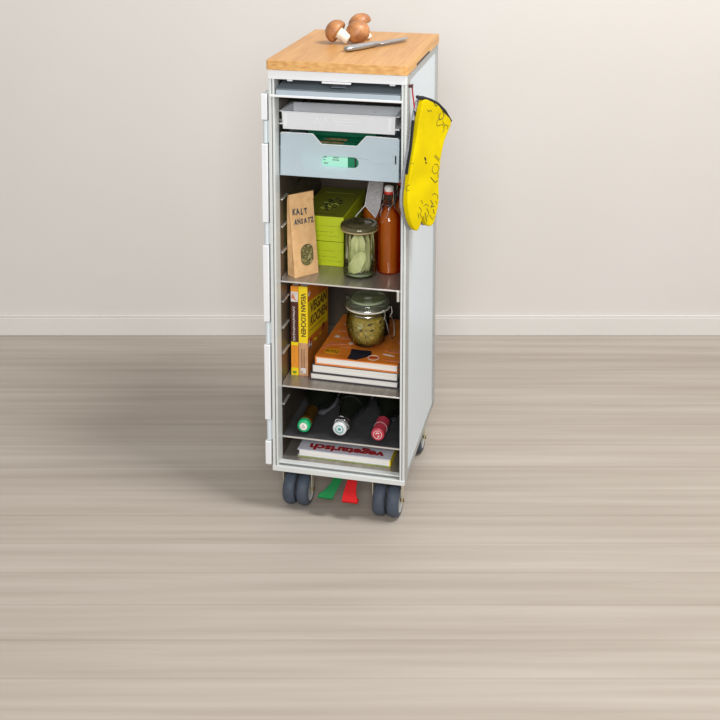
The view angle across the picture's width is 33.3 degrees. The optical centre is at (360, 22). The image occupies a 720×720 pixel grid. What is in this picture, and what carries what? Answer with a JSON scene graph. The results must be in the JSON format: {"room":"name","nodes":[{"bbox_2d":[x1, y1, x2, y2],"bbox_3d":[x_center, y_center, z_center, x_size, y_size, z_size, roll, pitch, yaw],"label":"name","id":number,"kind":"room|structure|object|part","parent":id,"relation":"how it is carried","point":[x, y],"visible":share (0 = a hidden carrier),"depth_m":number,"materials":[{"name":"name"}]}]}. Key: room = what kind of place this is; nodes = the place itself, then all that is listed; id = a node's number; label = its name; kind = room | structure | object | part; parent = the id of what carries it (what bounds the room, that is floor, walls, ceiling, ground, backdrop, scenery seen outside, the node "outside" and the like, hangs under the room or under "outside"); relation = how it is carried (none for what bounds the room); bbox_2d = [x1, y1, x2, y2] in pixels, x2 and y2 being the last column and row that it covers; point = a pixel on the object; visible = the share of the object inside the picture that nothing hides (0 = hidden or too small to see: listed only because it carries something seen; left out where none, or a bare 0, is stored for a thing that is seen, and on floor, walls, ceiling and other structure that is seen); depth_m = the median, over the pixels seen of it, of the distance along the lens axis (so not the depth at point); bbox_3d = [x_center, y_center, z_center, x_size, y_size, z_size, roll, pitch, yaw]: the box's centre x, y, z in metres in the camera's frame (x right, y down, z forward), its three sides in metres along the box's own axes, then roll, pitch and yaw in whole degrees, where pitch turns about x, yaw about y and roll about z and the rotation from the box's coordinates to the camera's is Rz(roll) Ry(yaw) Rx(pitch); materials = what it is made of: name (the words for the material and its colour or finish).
{"room":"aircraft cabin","nodes":[
{"label":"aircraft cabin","id":0,"kind":"room"},
{"bbox_2d":[0,336,719,719],"bbox_3d":[-0.002,1.329,1.455,8.000,0.050,4.700,0,9,0],"label":"floor","id":1,"kind":"structure","parent":0,"point":[552,551],"depth_m":2.59,"materials":[{"name":"brown wood"}]},
{"bbox_2d":[261,44,437,516],"bbox_3d":[-0.014,0.575,2.801,0.318,1.015,0.412,2,9,13],"label":"trolley","id":2,"kind":"object","parent":1,"relation":"on","point":[415,311],"depth_m":2.66,"materials":[{"name":"metal"}]},
{"bbox_3d":[-0.173,0.548,2.781,0.014,0.850,0.303,2,9,13],"label":"door","id":3,"kind":"part","parent":2,"relation":"part of","materials":[{"name":"white metal"}]},
{"bbox_3d":[-0.015,0.120,2.702,0.287,0.031,0.354,2,9,13],"label":"grey drawer","id":4,"kind":"part","parent":2,"relation":"part of","materials":[{"name":"grey plastic"}]},
{"bbox_3d":[-0.054,0.160,2.535,0.287,0.005,0.004,2,9,13],"label":"rail","id":5,"kind":"part","parent":2,"relation":"part of","materials":[{"name":"white plastic"}]},
{"bbox_3d":[-0.009,0.113,2.703,0.270,0.016,0.346,2,9,13],"label":"lid","id":6,"kind":"part","parent":2,"relation":"part of","materials":[{"name":"grey plastic"}]},
{"bbox_2d":[315,135,363,167],"bbox_3d":[-0.056,0.291,2.639,0.125,0.069,0.076,2,9,13],"label":"carton","id":7,"kind":"object","parent":2,"relation":"in","point":[333,161],"visible":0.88,"depth_m":2.61,"materials":[{"name":"green cardboard"}]},
{"bbox_2d":[279,101,400,134],"bbox_3d":[-0.037,0.207,2.621,0.266,0.040,0.094,2,9,13],"label":"tray","id":8,"kind":"object","parent":2,"relation":"in","point":[369,119],"visible":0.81,"depth_m":2.59,"materials":[{"name":"plastic"}]},
{"bbox_3d":[-0.046,0.288,2.591,0.264,0.098,0.003,2,9,13],"label":"drawer","id":9,"kind":"part","parent":2,"relation":"part of","materials":[{"name":"grey plastic"}]},
{"bbox_3d":[-0.008,0.261,2.756,0.264,0.099,0.349,2,9,13],"label":"translucent drawer","id":10,"kind":"part","parent":2,"relation":"part of","materials":[{"name":"grey plastic"}]},
{"bbox_3d":[-0.005,0.965,2.868,0.276,0.007,0.366,2,9,13],"label":"panel","id":11,"kind":"part","parent":2,"relation":"part of","materials":[{"name":"metal"}]},
{"bbox_2d":[281,260,400,301],"bbox_3d":[-0.005,0.558,2.803,0.273,0.031,0.351,2,9,13],"label":"shelf","id":12,"kind":"object","parent":2,"relation":"attached to","point":[334,276],"visible":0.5,"depth_m":2.67,"materials":[{"name":"metal"}]},
{"bbox_2d":[287,190,318,277],"bbox_3d":[-0.130,0.471,2.690,0.069,0.188,0.029,-6,11,-34],"label":"paper bag","id":13,"kind":"object","parent":12,"relation":"on","point":[301,232],"visible":1,"depth_m":2.69,"materials":[{"name":"brown paper"}]},
{"bbox_2d":[316,234,353,266],"bbox_3d":[-0.066,0.510,2.862,0.108,0.057,0.224,2,9,13],"label":"carton","id":14,"kind":"object","parent":12,"relation":"on","point":[329,253],"visible":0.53,"depth_m":2.75,"materials":[{"name":"cardboard"}]},
{"bbox_2d":[313,187,364,241],"bbox_3d":[-0.066,0.451,2.852,0.108,0.059,0.224,2,9,13],"label":"carton","id":15,"kind":"object","parent":14,"relation":"on","point":[332,205],"visible":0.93,"depth_m":2.80,"materials":[{"name":"cardboard"}]},
{"bbox_2d":[340,217,378,278],"bbox_3d":[-0.002,0.504,2.693,0.088,0.121,0.088,2,9,13],"label":"glass jar","id":16,"kind":"object","parent":12,"relation":"on","point":[358,225],"visible":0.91,"depth_m":2.69,"materials":[{"name":"clear glass"}]},
{"bbox_2d":[348,235,350,263],"bbox_3d":[-0.024,0.514,2.693,0.008,0.085,0.026,0,9,2],"label":"dried leaf","id":17,"kind":"object","parent":16,"relation":"in","point":[349,238],"visible":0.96,"depth_m":2.69,"materials":[{"name":"green plant"}]},
{"bbox_2d":[350,235,358,259],"bbox_3d":[-0.014,0.514,2.683,0.008,0.089,0.031,-8,12,-41],"label":"dried leaf","id":18,"kind":"object","parent":16,"relation":"in","point":[353,240],"visible":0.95,"depth_m":2.68,"materials":[{"name":"green plant"}]},
{"bbox_2d":[348,252,365,273],"bbox_3d":[-0.008,0.533,2.671,0.042,0.055,0.008,2,9,13],"label":"dried leaf","id":19,"kind":"object","parent":16,"relation":"in","point":[358,260],"visible":1,"depth_m":2.67,"materials":[{"name":"green plant"}]},
{"bbox_2d":[355,235,366,272],"bbox_3d":[0.001,0.513,2.680,0.028,0.091,0.008,-1,9,-8],"label":"dried leaf","id":20,"kind":"object","parent":16,"relation":"in","point":[361,239],"visible":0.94,"depth_m":2.68,"materials":[{"name":"green plant"}]},
{"bbox_2d":[364,235,370,272],"bbox_3d":[0.014,0.515,2.682,0.008,0.086,0.025,7,12,38],"label":"dried leaf","id":21,"kind":"object","parent":16,"relation":"in","point":[367,250],"visible":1,"depth_m":2.69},
{"bbox_2d":[364,234,370,270],"bbox_3d":[0.013,0.512,2.700,0.008,0.087,0.033,-3,10,-19],"label":"dried leaf","id":22,"kind":"object","parent":16,"relation":"in","point":[366,234],"visible":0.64,"depth_m":2.69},
{"bbox_2d":[362,185,383,259],"bbox_3d":[0.030,0.447,2.801,0.055,0.200,0.055,2,9,13],"label":"bottle","id":23,"kind":"object","parent":12,"relation":"on","point":[366,213],"visible":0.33,"depth_m":2.78,"materials":[{"name":"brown glass"}]},
{"bbox_2d":[355,181,382,217],"bbox_3d":[0.018,0.402,2.764,0.067,0.099,0.022,2,9,13],"label":"tag","id":24,"kind":"object","parent":23,"relation":"hanging from","point":[375,188],"visible":0.88,"depth_m":2.76,"materials":[{"name":"grey paper"}]},
{"bbox_2d":[377,185,400,274],"bbox_3d":[0.064,0.462,2.707,0.055,0.200,0.055,2,9,13],"label":"bottle","id":25,"kind":"object","parent":12,"relation":"on","point":[389,220],"visible":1,"depth_m":2.69,"materials":[{"name":"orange glass"}]},
{"bbox_2d":[394,178,400,217],"bbox_3d":[0.096,0.451,2.776,0.048,0.200,0.048,2,9,13],"label":"bottle","id":26,"kind":"object","parent":12,"relation":"on","point":[397,203],"visible":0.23,"depth_m":2.76,"materials":[{"name":"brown glass"}]},
{"bbox_3d":[0.096,0.459,2.777,0.048,0.184,0.048,2,9,13],"label":"bottle glass","id":27,"kind":"part","parent":26,"relation":"part of","materials":[{"name":"clear glass"}]},
{"bbox_2d":[282,325,399,398],"bbox_3d":[-0.004,0.790,2.841,0.273,0.009,0.348,2,9,13],"label":"shelf","id":28,"kind":"object","parent":2,"relation":"attached to","point":[293,381],"visible":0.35,"depth_m":2.69,"materials":[{"name":"metal"}]},
{"bbox_2d":[291,283,299,374],"bbox_3d":[-0.130,0.686,2.824,0.017,0.213,0.181,2,9,13],"label":"cookbook","id":29,"kind":"object","parent":28,"relation":"on","point":[294,287],"visible":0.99,"depth_m":2.74,"materials":[{"name":"paper"}]},
{"bbox_2d":[298,284,327,375],"bbox_3d":[-0.109,0.686,2.822,0.022,0.214,0.187,2,9,13],"label":"cookbook","id":30,"kind":"object","parent":28,"relation":"on","point":[312,299],"visible":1,"depth_m":2.76,"materials":[{"name":"paper"}]},
{"bbox_2d":[310,370,399,388],"bbox_3d":[0.015,0.785,2.827,0.211,0.017,0.254,2,9,13],"label":"cookbook","id":31,"kind":"object","parent":28,"relation":"on","point":[315,376],"visible":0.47,"depth_m":2.71,"materials":[{"name":"paper"}]},
{"bbox_2d":[312,360,399,381],"bbox_3d":[0.017,0.767,2.822,0.206,0.020,0.255,2,9,13],"label":"cookbook","id":32,"kind":"object","parent":31,"relation":"on","point":[323,369],"visible":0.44,"depth_m":2.71,"materials":[{"name":"paper"}]},
{"bbox_2d":[315,314,399,373],"bbox_3d":[0.021,0.747,2.816,0.200,0.020,0.251,2,9,13],"label":"cookbook","id":33,"kind":"object","parent":32,"relation":"on","point":[337,350],"visible":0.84,"depth_m":2.74,"materials":[{"name":"paper"}]},
{"bbox_2d":[345,289,394,346],"bbox_3d":[0.020,0.676,2.747,0.111,0.110,0.105,-1,9,-3],"label":"jar","id":34,"kind":"object","parent":33,"relation":"on","point":[365,303],"visible":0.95,"depth_m":2.73,"materials":[{"name":"clear glass"}]},
{"bbox_3d":[0.017,0.627,2.739,0.076,0.003,0.076,2,9,13],"label":"lid","id":35,"kind":"part","parent":34,"relation":"part of","materials":[{"name":"green glass"}]},
{"bbox_3d":[0.017,0.631,2.740,0.101,0.019,0.101,2,9,13],"label":"glass lid","id":36,"kind":"part","parent":34,"relation":"part of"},
{"bbox_2d":[348,312,388,346],"bbox_3d":[0.017,0.695,2.750,0.095,0.074,0.096,2,9,13],"label":"vegetables","id":37,"kind":"object","parent":34,"relation":"in","point":[365,331],"visible":0.87,"depth_m":2.72,"materials":[{"name":"yellow food"}]},
{"bbox_2d":[283,396,399,449],"bbox_3d":[-0.005,0.912,2.860,0.273,0.003,0.348,2,9,13],"label":"shelf","id":38,"kind":"object","parent":2,"relation":"attached to","point":[359,432],"visible":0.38,"depth_m":2.75,"materials":[{"name":"metal"}]},
{"bbox_2d":[298,389,339,431],"bbox_3d":[-0.097,0.889,2.859,0.074,0.074,0.293,2,9,13],"label":"wine bottle","id":39,"kind":"object","parent":38,"relation":"on","point":[317,400],"visible":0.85,"depth_m":2.81,"materials":[{"name":"green glass"}]},
{"bbox_3d":[-0.095,0.888,2.865,0.073,0.073,0.280,2,9,13],"label":"bottle glass","id":40,"kind":"part","parent":39,"relation":"part of","materials":[{"name":"glass"}]},
{"bbox_2d":[333,393,372,434],"bbox_3d":[-0.015,0.889,2.840,0.074,0.074,0.293,2,9,13],"label":"wine bottle","id":41,"kind":"object","parent":38,"relation":"on","point":[351,406],"visible":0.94,"depth_m":2.77,"materials":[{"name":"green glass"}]},
{"bbox_3d":[-0.014,0.888,2.846,0.073,0.073,0.280,2,9,13],"label":"bottle glass","id":42,"kind":"part","parent":41,"relation":"part of","materials":[{"name":"glass"}]},
{"bbox_2d":[371,397,399,440],"bbox_3d":[0.070,0.895,2.821,0.074,0.074,0.292,2,9,13],"label":"wine bottle","id":43,"kind":"object","parent":38,"relation":"on","point":[388,408],"visible":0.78,"depth_m":2.76,"materials":[{"name":"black glass"}]},
{"bbox_3d":[0.072,0.894,2.827,0.073,0.073,0.280,2,9,13],"label":"bottle glass","id":44,"kind":"part","parent":43,"relation":"part of","materials":[{"name":"glass"}]},
{"bbox_2d":[308,130,382,137],"bbox_3d":[-0.034,0.274,2.720,0.155,0.077,0.075,2,9,13],"label":"carton","id":45,"kind":"object","parent":2,"relation":"in","point":[328,133],"visible":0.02,"depth_m":2.68,"materials":[{"name":"green cardboard"}]},
{"bbox_2d":[298,398,399,466],"bbox_3d":[-0.008,0.958,2.832,0.218,0.018,0.262,2,9,13],"label":"cookbook","id":46,"kind":"object","parent":2,"relation":"on","point":[366,455],"visible":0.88,"depth_m":2.72,"materials":[{"name":"printed white card"},{"name":"paper"}]},
{"bbox_2d":[266,29,438,75],"bbox_3d":[-0.006,0.063,2.719,0.306,0.020,0.410,2,9,13],"label":"chopping board","id":47,"kind":"object","parent":2,"relation":"on","point":[313,52],"visible":0.94,"depth_m":2.60,"materials":[{"name":"brown wood"}]},
{"bbox_2d":[325,20,349,43],"bbox_3d":[-0.050,0.021,2.747,0.062,0.056,0.053,2,9,13],"label":"mushroom","id":48,"kind":"object","parent":47,"relation":"on","point":[334,30],"visible":1,"depth_m":2.73,"materials":[{"name":"brown food"}]},
{"bbox_3d":[-0.039,0.030,2.744,0.040,0.039,0.030,2,9,13],"label":"stem","id":49,"kind":"part","parent":48,"relation":"part of","materials":[{"name":"white food"}]},
{"bbox_2d":[346,20,369,42],"bbox_3d":[-0.007,0.020,2.749,0.055,0.051,0.050,2,9,13],"label":"mushroom","id":50,"kind":"object","parent":47,"relation":"on","point":[358,30],"visible":1,"depth_m":2.73,"materials":[{"name":"brown food"}]},
{"bbox_2d":[348,13,371,38],"bbox_3d":[-0.001,0.010,2.800,0.055,0.065,0.054,2,9,13],"label":"mushroom","id":51,"kind":"object","parent":47,"relation":"on","point":[364,17],"visible":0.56,"depth_m":2.78,"materials":[{"name":"brown food"}]},
{"bbox_2d":[343,37,407,51],"bbox_3d":[0.039,0.046,2.713,0.207,0.014,0.025,-9,13,-43],"label":"paring knife","id":52,"kind":"object","parent":47,"relation":"on","point":[359,46],"visible":1,"depth_m":2.68,"materials":[{"name":"metal"}]},
{"bbox_3d":[0.002,0.052,2.678,0.025,0.014,0.103,9,13,44],"label":"handle","id":53,"kind":"part","parent":52,"relation":"part of","materials":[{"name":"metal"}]},
{"bbox_3d":[0.074,0.041,2.748,0.022,0.006,0.107,9,13,44],"label":"blade","id":54,"kind":"part","parent":52,"relation":"part of","materials":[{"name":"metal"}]},
{"bbox_2d":[408,84,414,108],"bbox_3d":[0.109,0.159,2.518,0.021,0.063,0.012,-3,10,-18],"label":"hook","id":55,"kind":"object","parent":2,"relation":"attached to","point":[409,85],"visible":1,"depth_m":2.51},
{"bbox_3d":[0.113,0.160,2.518,0.008,0.061,0.017,8,12,41],"label":"cord","id":56,"kind":"part","parent":55,"relation":"part of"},
{"bbox_2d":[399,95,451,230],"bbox_3d":[0.139,0.293,2.558,0.028,0.290,0.159,7,12,39],"label":"oven mitt","id":57,"kind":"object","parent":55,"relation":"hanging from","point":[430,121],"visible":1,"depth_m":2.53,"materials":[{"name":"yellow fabric"}]},
{"bbox_3d":[0.137,0.531,2.761,0.004,0.887,0.345,2,9,13],"label":"panel","id":58,"kind":"part","parent":2,"relation":"part of","materials":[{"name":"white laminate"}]},
{"bbox_2d":[0,0,719,314],"bbox_3d":[-0.002,-0.392,3.509,8.000,2.700,0.101,0,9,0],"label":"wall","id":59,"kind":"structure","parent":0,"point":[579,172],"depth_m":3.58,"materials":[{"name":"white paint"}]},
{"bbox_2d":[0,315,719,335],"bbox_3d":[-0.002,0.920,3.661,8.000,0.062,0.016,0,9,0],"label":"baseboard","id":60,"kind":"structure","parent":59,"relation":"attached to","point":[10,325],"depth_m":3.65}
]}

